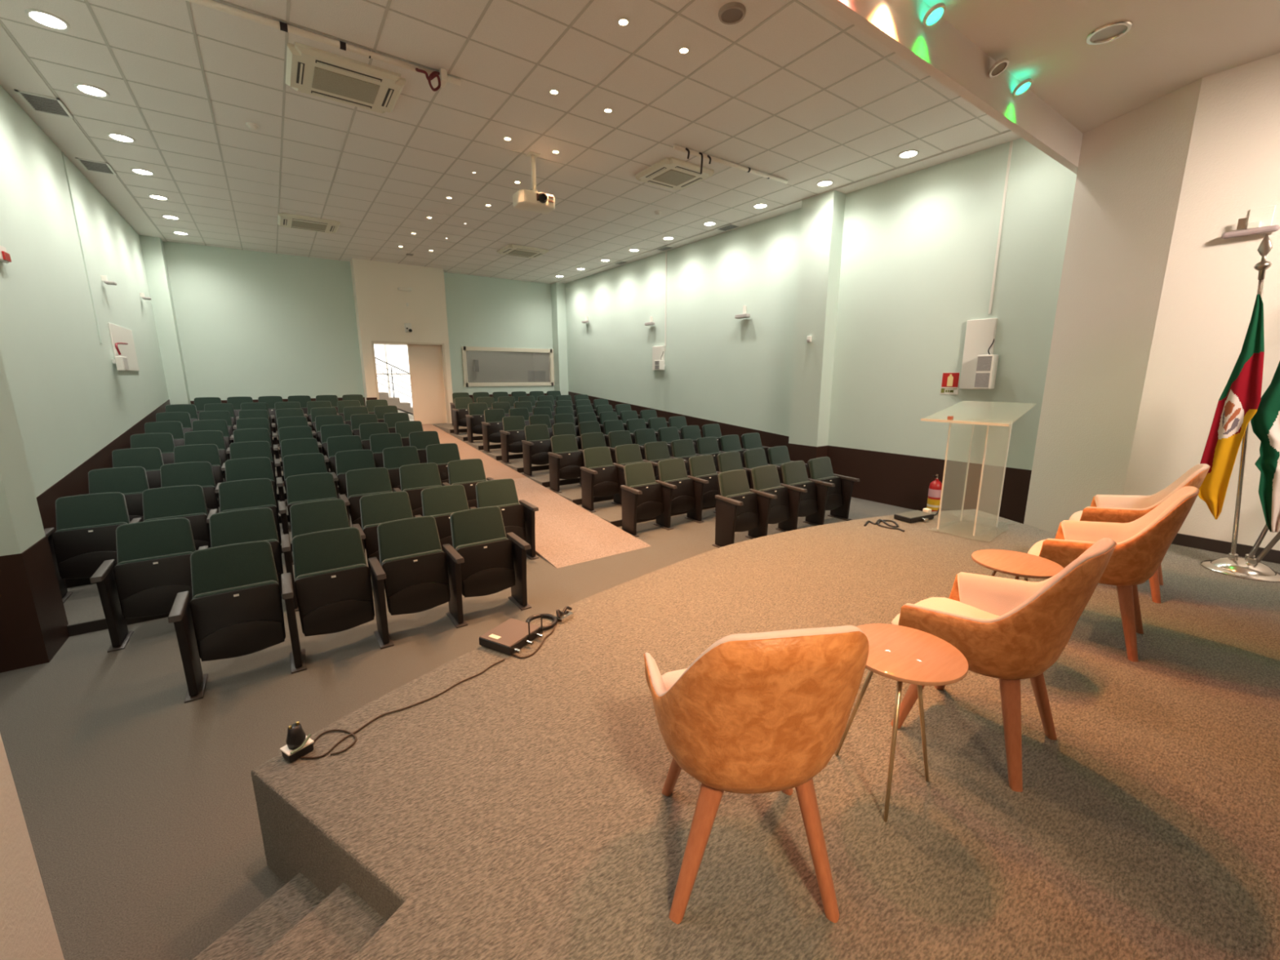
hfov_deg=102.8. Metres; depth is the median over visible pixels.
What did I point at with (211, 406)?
seat
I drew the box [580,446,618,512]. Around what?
seat
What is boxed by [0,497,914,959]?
floor
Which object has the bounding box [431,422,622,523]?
floor
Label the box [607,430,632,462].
seat
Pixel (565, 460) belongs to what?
seat
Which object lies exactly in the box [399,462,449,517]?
seat
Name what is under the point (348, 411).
seat
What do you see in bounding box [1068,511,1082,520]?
armrest
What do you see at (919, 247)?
wall
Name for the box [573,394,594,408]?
seat
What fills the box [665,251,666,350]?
duct
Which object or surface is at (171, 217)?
diffuser
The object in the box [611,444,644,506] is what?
seat
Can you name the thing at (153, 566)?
seat
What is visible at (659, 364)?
loudspeaker
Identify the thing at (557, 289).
column
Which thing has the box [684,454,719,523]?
seat
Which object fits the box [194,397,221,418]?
seat
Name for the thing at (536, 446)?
seat
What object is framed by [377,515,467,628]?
seat
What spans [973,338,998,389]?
loudspeaker
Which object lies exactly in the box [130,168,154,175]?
recessed light
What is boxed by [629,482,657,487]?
seat cushion
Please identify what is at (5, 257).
alarm box
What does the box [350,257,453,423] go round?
wall
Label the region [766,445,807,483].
seat
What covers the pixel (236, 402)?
seat
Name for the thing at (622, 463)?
seat cushion
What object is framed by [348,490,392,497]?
seat cushion
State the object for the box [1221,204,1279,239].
emergency light
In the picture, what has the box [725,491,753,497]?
seat cushion
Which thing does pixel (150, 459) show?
seat
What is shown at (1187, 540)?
baseboard
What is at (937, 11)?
spotlight
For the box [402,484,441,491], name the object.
seat cushion
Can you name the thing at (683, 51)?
diffuser
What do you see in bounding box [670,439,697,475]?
seat
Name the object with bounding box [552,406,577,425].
seat
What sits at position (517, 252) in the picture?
grille
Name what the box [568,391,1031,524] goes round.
wainscoting
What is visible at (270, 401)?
seat
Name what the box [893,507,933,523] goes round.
box
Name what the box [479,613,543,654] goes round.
amplifier
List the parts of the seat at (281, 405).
backrest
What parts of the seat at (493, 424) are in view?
panel, armrest, backrest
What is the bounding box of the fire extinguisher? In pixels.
[926,474,942,511]
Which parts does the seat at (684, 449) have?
armrest, backrest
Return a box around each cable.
[300,658,505,759]
[312,728,356,755]
[511,621,558,658]
[525,613,557,630]
[863,519,905,532]
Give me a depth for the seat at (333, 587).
3.66 m
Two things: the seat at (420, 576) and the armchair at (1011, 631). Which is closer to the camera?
the armchair at (1011, 631)
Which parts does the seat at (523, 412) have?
backrest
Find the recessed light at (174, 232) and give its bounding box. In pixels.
[172,231,188,235]
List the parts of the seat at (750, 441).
backrest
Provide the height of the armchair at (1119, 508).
0.927 m
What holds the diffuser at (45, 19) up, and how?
attached to the recessed light at (44, 18)
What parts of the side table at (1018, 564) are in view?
leg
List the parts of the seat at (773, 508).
panel, armrest, backrest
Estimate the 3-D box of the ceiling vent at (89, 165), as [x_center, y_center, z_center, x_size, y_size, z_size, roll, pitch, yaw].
[-7.266,-4.190,6.833,0.300,0.010,0.480,-8,14,-35]
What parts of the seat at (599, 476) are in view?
panel, foot plate, armrest, backrest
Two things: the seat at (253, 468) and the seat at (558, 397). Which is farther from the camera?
the seat at (558, 397)
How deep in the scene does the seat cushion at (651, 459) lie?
7.96 m
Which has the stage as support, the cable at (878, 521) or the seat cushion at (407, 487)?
the cable at (878, 521)
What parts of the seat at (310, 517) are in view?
backrest, armrest, panel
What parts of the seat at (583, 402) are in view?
backrest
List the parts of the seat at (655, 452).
armrest, panel, backrest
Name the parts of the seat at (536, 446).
panel, armrest, backrest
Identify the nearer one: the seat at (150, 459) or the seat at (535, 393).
the seat at (150, 459)
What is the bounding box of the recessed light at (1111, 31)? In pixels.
[1085,19,1133,44]
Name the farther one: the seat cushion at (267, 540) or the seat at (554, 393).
the seat at (554, 393)
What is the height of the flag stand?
0.130 m
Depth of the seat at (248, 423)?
8.39 m
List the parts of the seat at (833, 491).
foot plate, panel, backrest, armrest, foot plate, panel, armrest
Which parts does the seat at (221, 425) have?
backrest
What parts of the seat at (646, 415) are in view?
backrest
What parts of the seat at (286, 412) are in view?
backrest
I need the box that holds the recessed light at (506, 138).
[503,136,511,140]
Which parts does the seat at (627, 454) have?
foot plate, armrest, panel, backrest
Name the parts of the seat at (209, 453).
armrest, panel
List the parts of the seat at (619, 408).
backrest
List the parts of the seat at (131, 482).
backrest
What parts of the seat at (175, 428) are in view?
backrest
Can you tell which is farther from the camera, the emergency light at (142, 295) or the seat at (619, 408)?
the seat at (619, 408)
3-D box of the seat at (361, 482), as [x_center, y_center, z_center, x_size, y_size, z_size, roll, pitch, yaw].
[-2.922,0.317,5.693,0.550,0.862,0.495,-8,14,-35]
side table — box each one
[835,623,968,822]
[971,549,1063,581]
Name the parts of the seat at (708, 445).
backrest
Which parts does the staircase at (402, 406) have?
handrail, rail, rail, rail, rail, panel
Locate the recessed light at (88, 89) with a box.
[74,83,109,97]
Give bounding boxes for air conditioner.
[277,212,340,233]
[285,41,405,113]
[497,244,548,258]
[635,156,714,190]
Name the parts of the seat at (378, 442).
backrest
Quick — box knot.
[415,67,440,91]
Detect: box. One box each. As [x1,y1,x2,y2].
[0,244,11,262]
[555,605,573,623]
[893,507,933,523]
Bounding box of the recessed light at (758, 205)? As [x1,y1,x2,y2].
[753,203,768,208]
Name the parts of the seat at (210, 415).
backrest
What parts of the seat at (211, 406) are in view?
backrest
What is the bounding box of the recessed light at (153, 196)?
[147,194,168,199]
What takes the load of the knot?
attached to the pipe at (444, 77)
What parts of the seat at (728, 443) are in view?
backrest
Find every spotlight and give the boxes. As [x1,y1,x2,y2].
[922,2,946,27]
[987,57,1008,77]
[1012,78,1032,96]
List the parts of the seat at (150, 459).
backrest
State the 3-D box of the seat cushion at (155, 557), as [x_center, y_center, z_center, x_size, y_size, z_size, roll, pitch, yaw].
[-3.702,0.795,3.945,0.452,0.414,0.120,-8,14,-35]
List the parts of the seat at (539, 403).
backrest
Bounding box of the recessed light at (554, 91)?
[549,88,558,94]
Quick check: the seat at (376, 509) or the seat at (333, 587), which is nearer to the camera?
the seat at (333, 587)
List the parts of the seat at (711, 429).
backrest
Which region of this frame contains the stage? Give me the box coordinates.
[250,509,1279,959]
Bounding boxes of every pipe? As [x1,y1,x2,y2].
[185,0,461,88]
[672,144,787,183]
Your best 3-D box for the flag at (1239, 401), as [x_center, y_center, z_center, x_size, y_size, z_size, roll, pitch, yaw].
[4.550,-0.584,3.862,0.111,2.401,0.290,-8,14,-35]
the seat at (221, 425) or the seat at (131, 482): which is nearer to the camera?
the seat at (131, 482)
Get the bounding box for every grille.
[123,357,128,369]
[291,220,327,231]
[311,66,379,104]
[507,249,537,257]
[652,168,695,186]
[654,360,658,368]
[720,8,742,22]
[974,355,992,387]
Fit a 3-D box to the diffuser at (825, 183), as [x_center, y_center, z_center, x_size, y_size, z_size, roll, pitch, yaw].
[2.714,-4.355,7.502,0.196,0.001,0.196,-8,14,-35]
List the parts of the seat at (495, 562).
backrest, panel, armrest, foot plate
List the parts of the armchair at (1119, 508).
leg, leg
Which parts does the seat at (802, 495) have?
foot plate, panel, armrest, backrest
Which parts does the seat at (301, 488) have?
backrest, armrest, panel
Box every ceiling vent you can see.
[14,88,74,119]
[75,157,116,175]
[613,260,628,265]
[654,245,674,251]
[715,223,741,231]
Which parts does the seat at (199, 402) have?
backrest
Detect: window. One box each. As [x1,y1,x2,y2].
[373,344,412,406]
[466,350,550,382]
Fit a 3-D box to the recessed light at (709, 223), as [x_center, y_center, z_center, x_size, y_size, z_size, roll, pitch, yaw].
[1.291,-4.750,9.470,0.239,0.012,0.239,-8,14,-35]
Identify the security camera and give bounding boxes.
[404,323,412,332]
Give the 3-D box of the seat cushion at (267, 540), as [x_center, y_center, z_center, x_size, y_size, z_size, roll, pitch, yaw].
[-3.256,0.731,4.254,0.452,0.414,0.120,-8,14,-35]
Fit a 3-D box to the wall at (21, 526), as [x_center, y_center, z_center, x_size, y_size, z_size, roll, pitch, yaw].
[-4.403,-1.017,3.220,0.300,4.835,0.470,-8,14,-35]
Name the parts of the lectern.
wooden knob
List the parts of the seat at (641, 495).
panel, armrest, backrest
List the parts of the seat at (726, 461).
backrest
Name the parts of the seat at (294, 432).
backrest, armrest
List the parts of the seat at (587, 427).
backrest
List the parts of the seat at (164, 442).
backrest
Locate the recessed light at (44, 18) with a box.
[24,8,70,30]
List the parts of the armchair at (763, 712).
leg, leg, leg, leg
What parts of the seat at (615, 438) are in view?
panel, backrest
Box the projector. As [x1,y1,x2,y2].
[512,151,555,213]
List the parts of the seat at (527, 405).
backrest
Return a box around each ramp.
[422,423,527,479]
[513,477,650,568]
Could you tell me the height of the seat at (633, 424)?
0.862 m
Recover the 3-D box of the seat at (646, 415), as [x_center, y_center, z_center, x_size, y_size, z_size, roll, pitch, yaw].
[0.297,-1.161,11.662,0.630,0.862,0.495,-8,14,-35]
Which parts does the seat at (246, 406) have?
backrest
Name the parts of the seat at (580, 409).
backrest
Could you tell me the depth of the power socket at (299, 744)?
2.04 m
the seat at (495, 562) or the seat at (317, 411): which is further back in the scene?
the seat at (317, 411)
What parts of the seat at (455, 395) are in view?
panel, backrest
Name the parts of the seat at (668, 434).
backrest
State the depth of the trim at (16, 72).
6.55 m
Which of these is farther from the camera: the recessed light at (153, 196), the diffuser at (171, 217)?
the diffuser at (171, 217)
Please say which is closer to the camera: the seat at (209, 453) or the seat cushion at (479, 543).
the seat cushion at (479, 543)
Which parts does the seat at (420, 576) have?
backrest, armrest, panel, foot plate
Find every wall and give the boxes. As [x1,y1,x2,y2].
[0,84,168,497]
[0,350,45,555]
[0,733,64,959]
[138,235,191,404]
[162,241,364,400]
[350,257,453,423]
[444,271,554,395]
[564,137,1076,470]
[1023,53,1279,551]
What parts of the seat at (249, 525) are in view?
backrest, armrest, panel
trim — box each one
[0,24,1022,284]
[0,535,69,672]
[35,399,170,532]
[64,440,371,636]
[190,393,546,431]
[449,428,715,527]
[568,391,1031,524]
[787,443,827,478]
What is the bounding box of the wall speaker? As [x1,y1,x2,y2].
[473,360,479,372]
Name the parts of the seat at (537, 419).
backrest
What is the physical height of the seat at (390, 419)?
0.862 m
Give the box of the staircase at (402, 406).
[375,357,413,419]
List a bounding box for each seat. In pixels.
[44,492,142,603]
[88,466,149,522]
[89,517,208,652]
[111,447,163,488]
[129,432,174,464]
[142,484,217,550]
[144,421,184,447]
[155,412,192,434]
[160,461,221,514]
[164,404,199,422]
[168,540,306,702]
[173,444,226,486]
[183,430,230,477]
[191,419,233,459]
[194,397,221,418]
[198,410,236,440]
[204,403,239,431]
[208,507,298,611]
[218,478,293,566]
[224,457,291,532]
[226,396,253,420]
[229,440,287,506]
[233,428,284,486]
[235,417,282,471]
[238,409,280,457]
[240,402,279,446]
[257,395,283,428]
[275,401,307,422]
[275,408,311,434]
[276,416,316,446]
[278,426,322,458]
[280,438,329,475]
[282,453,338,499]
[285,472,351,528]
[288,395,311,421]
[289,498,373,594]
[292,527,394,648]
[306,400,338,431]
[311,407,345,441]
[315,395,337,413]
[315,414,353,453]
[320,424,362,468]
[327,435,363,485]
[335,449,375,497]
[337,400,360,421]
[342,394,366,406]
[343,406,368,428]
[346,467,401,529]
[350,413,377,436]
[359,422,389,449]
[360,491,422,568]
[365,399,388,413]
[369,433,403,467]
[373,405,398,422]
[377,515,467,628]
[382,446,420,492]
[383,412,409,433]
[395,421,423,446]
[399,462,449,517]
[408,431,439,463]
[421,484,475,551]
[426,443,460,485]
[447,458,494,509]
[449,392,469,426]
[449,506,531,610]
[452,397,473,435]
[465,402,488,443]
[472,391,489,403]
[475,478,538,559]
[476,396,494,408]
[481,408,505,453]
[491,401,511,416]
[492,391,508,402]
[497,396,515,408]
[499,416,525,463]
[508,408,529,426]
[511,391,526,401]
[514,401,533,416]
[518,395,535,408]
[521,424,551,477]
[528,391,544,401]
[528,414,553,438]
[532,407,554,426]
[535,400,555,417]
[537,395,555,410]
[546,391,560,404]
[547,434,582,493]
[550,422,580,449]
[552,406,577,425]
[553,413,578,435]
[554,400,576,417]
[555,395,575,409]
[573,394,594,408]
[573,399,594,413]
[574,405,597,425]
[575,412,600,435]
[576,421,605,449]
[577,432,610,486]
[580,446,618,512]
[593,399,615,416]
[595,404,613,424]
[599,411,617,434]
[603,419,624,446]
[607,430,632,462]
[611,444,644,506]
[614,404,640,419]
[619,410,638,430]
[620,462,663,537]
[626,418,646,444]
[633,428,657,459]
[640,409,668,428]
[642,441,671,479]
[648,417,666,441]
[653,457,694,529]
[657,426,679,456]
[668,416,701,439]
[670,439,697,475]
[680,425,701,453]
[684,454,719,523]
[695,436,721,471]
[702,423,721,450]
[712,469,759,547]
[713,451,750,512]
[719,434,744,467]
[741,432,769,463]
[742,448,768,488]
[745,464,789,538]
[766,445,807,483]
[775,460,817,531]
[802,457,859,525]
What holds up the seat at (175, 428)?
on the floor at (84, 605)
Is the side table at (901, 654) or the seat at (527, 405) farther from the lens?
the seat at (527, 405)
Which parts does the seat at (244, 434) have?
backrest, armrest, panel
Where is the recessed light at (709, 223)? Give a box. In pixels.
[702,221,715,226]
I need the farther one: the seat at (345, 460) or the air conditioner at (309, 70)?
the seat at (345, 460)
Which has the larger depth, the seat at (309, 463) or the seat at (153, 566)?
the seat at (309, 463)
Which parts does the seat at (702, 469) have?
foot plate, panel, armrest, backrest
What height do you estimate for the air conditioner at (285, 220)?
0.064 m
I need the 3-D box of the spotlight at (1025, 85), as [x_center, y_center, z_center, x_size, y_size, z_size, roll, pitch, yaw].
[3.113,-3.192,4.157,0.136,0.080,0.126,-6,13,-28]
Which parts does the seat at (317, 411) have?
backrest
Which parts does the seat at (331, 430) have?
backrest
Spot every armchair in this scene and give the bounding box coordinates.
[643,625,869,924]
[890,537,1116,791]
[1027,486,1199,662]
[1068,463,1210,603]
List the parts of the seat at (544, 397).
backrest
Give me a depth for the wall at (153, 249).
10.55 m
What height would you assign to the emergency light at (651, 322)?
0.207 m
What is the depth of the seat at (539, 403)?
12.44 m
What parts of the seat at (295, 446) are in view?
backrest, armrest, panel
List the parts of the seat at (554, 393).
backrest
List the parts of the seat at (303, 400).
backrest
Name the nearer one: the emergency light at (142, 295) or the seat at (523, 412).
the emergency light at (142, 295)
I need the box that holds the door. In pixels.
[371,340,449,424]
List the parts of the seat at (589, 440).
panel, backrest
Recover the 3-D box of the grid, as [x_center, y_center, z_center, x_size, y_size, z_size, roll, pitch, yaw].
[-2.583,-4.446,7.980,8.737,0.004,12.820,-8,14,-35]
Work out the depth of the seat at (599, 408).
12.18 m
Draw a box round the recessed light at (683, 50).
[679,46,688,53]
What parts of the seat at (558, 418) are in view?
backrest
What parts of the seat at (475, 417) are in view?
panel, backrest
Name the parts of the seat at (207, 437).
backrest, armrest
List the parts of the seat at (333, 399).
backrest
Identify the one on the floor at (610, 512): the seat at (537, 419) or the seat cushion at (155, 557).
the seat at (537, 419)
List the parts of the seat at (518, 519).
backrest, panel, armrest, foot plate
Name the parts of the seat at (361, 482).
backrest, armrest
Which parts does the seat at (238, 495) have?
backrest, armrest, panel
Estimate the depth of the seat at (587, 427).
9.64 m
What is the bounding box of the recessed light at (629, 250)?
[628,248,639,251]
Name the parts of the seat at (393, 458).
backrest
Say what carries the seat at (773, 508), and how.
on the floor at (138, 802)
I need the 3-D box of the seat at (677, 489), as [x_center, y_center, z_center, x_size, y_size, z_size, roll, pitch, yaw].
[0.496,0.171,6.822,0.550,0.862,0.495,-8,14,-35]
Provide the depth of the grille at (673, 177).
7.12 m
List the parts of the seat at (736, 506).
foot plate, panel, armrest, backrest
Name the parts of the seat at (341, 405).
backrest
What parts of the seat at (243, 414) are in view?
backrest, panel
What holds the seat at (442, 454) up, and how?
on the floor at (84, 605)
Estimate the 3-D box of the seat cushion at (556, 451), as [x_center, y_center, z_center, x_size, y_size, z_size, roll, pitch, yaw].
[-1.146,-0.249,8.209,0.452,0.414,0.120,-8,14,-35]
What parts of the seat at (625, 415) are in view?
backrest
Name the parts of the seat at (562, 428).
backrest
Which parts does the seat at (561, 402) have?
backrest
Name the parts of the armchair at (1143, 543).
leg, leg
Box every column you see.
[551,282,568,395]
[788,190,845,446]
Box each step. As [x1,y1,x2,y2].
[192,872,326,959]
[257,883,386,959]
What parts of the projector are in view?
ceiling plate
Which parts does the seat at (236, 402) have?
backrest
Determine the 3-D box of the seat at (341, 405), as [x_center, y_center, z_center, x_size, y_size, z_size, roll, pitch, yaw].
[-6.122,-1.268,10.938,0.550,0.862,0.495,-8,14,-35]
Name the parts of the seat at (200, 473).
backrest, armrest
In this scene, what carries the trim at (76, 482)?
attached to the wall at (70, 399)
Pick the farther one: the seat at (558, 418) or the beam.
the seat at (558, 418)
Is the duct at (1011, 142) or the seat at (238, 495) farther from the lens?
the duct at (1011, 142)
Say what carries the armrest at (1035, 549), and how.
on the armchair at (1143, 543)
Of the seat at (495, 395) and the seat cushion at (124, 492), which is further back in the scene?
the seat at (495, 395)
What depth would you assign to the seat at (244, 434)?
7.57 m
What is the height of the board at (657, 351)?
0.560 m
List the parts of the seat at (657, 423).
backrest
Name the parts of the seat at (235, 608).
armrest, panel, foot plate, backrest, armrest, panel, foot plate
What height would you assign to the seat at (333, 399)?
0.862 m
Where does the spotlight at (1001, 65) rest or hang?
attached to the beam
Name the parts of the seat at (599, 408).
backrest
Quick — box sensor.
[806,335,812,342]
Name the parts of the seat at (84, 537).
armrest, panel, foot plate, backrest, armrest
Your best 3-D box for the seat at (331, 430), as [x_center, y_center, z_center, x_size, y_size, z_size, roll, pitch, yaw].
[-4.744,-0.444,8.161,0.550,0.862,0.495,-8,14,-35]
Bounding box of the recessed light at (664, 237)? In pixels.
[662,236,674,239]
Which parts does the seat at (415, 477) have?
backrest, armrest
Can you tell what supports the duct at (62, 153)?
attached to the wall at (70, 399)
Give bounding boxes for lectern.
[920,416,1012,535]
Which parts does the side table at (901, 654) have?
leg, leg, leg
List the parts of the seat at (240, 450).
backrest, armrest, panel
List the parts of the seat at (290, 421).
backrest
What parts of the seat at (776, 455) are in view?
backrest, panel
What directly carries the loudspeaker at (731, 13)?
attached to the ceiling at (506, 26)
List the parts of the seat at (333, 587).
backrest, armrest, panel, foot plate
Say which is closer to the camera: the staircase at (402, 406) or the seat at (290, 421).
the seat at (290, 421)
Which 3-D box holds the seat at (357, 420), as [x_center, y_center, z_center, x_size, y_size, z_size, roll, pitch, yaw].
[-4.907,-0.761,9.292,0.550,0.862,0.495,-8,14,-35]
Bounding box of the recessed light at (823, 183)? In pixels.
[816,179,833,186]
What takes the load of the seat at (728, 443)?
on the floor at (610, 512)
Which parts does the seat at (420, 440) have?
backrest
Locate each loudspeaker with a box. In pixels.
[111,342,128,370]
[654,351,665,369]
[718,1,746,24]
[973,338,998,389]
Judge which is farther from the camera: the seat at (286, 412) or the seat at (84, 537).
the seat at (286, 412)
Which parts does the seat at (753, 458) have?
panel, backrest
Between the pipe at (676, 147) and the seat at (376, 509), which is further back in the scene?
the pipe at (676, 147)
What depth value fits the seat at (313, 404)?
10.61 m
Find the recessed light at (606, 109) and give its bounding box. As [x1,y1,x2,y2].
[604,107,612,112]
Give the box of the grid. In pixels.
[0,0,1010,284]
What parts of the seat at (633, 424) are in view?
panel, backrest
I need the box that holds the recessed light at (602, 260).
[600,258,609,261]
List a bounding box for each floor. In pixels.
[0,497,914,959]
[63,431,368,625]
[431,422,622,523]
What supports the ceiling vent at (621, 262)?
in the ceiling at (506, 26)
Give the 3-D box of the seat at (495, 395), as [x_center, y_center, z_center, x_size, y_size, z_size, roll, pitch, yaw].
[-3.750,-1.958,13.889,0.544,0.862,0.495,-8,14,-35]
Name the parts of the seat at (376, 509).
backrest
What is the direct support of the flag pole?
on the flag stand
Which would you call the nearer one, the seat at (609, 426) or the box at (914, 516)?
the box at (914, 516)
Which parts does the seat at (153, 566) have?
armrest, panel, foot plate, backrest, armrest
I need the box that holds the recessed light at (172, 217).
[161,214,179,219]
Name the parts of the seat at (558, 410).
backrest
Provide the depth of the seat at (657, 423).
10.54 m
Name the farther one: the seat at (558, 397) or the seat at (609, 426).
the seat at (558, 397)
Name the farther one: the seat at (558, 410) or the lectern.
the seat at (558, 410)
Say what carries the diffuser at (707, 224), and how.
attached to the recessed light at (709, 223)
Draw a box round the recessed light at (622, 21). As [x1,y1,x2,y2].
[617,17,628,26]
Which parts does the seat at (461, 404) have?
panel, backrest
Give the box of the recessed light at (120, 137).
[106,132,135,142]
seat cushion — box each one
[55,522,128,532]
[116,551,192,564]
[123,491,142,494]
[143,512,206,521]
[192,580,278,599]
[220,504,276,512]
[266,538,278,542]
[288,497,337,504]
[295,563,367,579]
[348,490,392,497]
[363,523,380,563]
[381,549,443,605]
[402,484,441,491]
[431,512,452,517]
[451,480,487,484]
[455,537,508,550]
[497,502,520,506]
[555,450,579,453]
[588,464,613,468]
[620,461,644,465]
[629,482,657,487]
[649,457,671,461]
[661,668,686,690]
[664,477,689,482]
[676,454,697,457]
[695,473,718,477]
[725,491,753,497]
[759,485,784,491]
[789,480,812,485]
[816,475,836,480]
[891,596,999,625]
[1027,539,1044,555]
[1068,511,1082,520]
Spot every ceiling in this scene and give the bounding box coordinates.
[0,0,1009,284]
[922,0,1279,133]
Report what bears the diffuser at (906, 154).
attached to the recessed light at (912, 153)
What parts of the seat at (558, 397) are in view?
backrest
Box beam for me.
[817,0,1083,173]
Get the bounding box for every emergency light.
[100,275,116,284]
[139,292,151,300]
[582,315,588,323]
[644,315,654,325]
[734,305,750,319]
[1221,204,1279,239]
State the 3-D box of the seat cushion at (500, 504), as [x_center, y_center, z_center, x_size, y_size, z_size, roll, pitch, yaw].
[-1.475,0.478,5.491,0.452,0.414,0.120,-8,14,-35]
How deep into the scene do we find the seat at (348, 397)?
11.97 m
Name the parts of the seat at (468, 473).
backrest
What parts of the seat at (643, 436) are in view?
panel, backrest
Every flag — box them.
[1198,234,1272,554]
[1248,360,1279,557]
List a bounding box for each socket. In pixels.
[280,721,314,762]
[1227,553,1238,558]
[1246,557,1257,564]
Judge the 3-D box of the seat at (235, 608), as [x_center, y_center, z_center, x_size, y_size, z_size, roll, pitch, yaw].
[-2.616,0.880,3.339,0.634,0.862,0.495,-8,14,-35]
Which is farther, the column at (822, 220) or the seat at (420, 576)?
the column at (822, 220)
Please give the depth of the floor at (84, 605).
4.33 m
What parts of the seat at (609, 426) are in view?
panel, backrest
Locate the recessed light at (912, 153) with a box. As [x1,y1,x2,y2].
[897,149,919,158]
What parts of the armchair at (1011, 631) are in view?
leg, leg, leg, leg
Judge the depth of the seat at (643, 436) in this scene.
9.10 m
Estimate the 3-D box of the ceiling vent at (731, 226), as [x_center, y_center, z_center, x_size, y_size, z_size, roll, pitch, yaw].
[1.665,-4.782,9.684,0.270,0.010,0.432,-8,14,-35]
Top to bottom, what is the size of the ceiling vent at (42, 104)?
0.010 m
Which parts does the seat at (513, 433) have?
panel, armrest, backrest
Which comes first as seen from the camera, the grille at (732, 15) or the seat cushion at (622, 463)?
the grille at (732, 15)
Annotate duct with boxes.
[61,151,102,343]
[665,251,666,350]
[988,141,1013,314]
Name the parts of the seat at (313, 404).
backrest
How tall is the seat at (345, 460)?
0.862 m
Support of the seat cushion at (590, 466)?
on the seat at (599, 476)
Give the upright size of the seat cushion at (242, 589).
0.414 m
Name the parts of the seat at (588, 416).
backrest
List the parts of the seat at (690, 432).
backrest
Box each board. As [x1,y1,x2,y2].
[107,322,139,371]
[652,346,664,370]
[959,318,997,389]
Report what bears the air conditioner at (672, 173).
attached to the ceiling at (506, 26)
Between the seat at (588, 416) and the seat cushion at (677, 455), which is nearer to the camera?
the seat cushion at (677, 455)
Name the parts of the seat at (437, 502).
backrest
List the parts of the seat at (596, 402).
backrest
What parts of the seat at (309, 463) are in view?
backrest, armrest, panel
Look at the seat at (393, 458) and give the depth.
6.80 m
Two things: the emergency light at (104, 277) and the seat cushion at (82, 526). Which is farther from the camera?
the emergency light at (104, 277)
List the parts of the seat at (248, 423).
backrest, armrest, panel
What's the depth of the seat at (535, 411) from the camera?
11.32 m
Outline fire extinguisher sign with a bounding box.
[939,372,960,394]
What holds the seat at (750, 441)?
on the floor at (610, 512)
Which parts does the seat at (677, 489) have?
foot plate, panel, armrest, backrest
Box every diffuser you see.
[29,12,66,27]
[77,85,105,95]
[110,134,132,141]
[133,169,151,174]
[150,195,166,199]
[164,215,177,218]
[618,19,627,25]
[680,48,688,53]
[704,222,714,225]
[755,204,766,208]
[817,181,831,186]
[900,151,916,157]
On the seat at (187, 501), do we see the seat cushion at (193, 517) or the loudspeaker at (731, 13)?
the seat cushion at (193, 517)
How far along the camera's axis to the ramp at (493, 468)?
10.17 m
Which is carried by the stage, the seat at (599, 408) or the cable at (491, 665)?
the cable at (491, 665)
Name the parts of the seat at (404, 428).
backrest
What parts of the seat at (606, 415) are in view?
backrest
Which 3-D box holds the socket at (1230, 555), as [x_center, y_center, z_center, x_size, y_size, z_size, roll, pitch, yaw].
[4.663,0.613,4.018,0.052,0.070,0.052,-8,14,-35]
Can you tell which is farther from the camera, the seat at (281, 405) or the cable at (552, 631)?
the seat at (281, 405)
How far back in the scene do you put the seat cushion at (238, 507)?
5.06 m
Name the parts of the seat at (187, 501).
backrest, armrest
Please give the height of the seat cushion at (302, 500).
0.414 m
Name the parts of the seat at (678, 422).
backrest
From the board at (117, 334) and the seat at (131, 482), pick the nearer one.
the seat at (131, 482)
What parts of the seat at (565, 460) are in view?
panel, armrest, foot plate, backrest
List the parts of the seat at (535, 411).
backrest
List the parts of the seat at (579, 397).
backrest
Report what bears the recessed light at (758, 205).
in the ceiling at (506, 26)
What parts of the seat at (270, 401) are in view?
backrest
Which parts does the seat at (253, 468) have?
backrest, armrest, panel, foot plate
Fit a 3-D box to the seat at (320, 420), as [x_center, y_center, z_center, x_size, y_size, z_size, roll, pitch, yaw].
[-5.351,-0.698,8.983,0.550,0.862,0.495,-8,14,-35]
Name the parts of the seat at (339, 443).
backrest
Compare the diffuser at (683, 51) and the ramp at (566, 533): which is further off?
the ramp at (566, 533)
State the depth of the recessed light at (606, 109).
5.43 m
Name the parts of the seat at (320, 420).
backrest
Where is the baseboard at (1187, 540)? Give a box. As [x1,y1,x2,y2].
[1171,533,1279,564]
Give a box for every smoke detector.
[245,122,258,130]
[654,210,661,215]
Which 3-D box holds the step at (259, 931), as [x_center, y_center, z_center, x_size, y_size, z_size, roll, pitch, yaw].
[-1.300,1.703,1.052,0.792,0.150,1.690,6,13,28]
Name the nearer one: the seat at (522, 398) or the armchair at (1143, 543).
the armchair at (1143, 543)
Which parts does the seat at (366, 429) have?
backrest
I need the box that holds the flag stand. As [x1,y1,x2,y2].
[1200,553,1279,582]
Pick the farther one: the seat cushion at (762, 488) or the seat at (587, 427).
the seat at (587, 427)
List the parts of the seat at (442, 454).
backrest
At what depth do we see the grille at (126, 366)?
7.30 m
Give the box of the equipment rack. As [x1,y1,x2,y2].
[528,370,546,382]

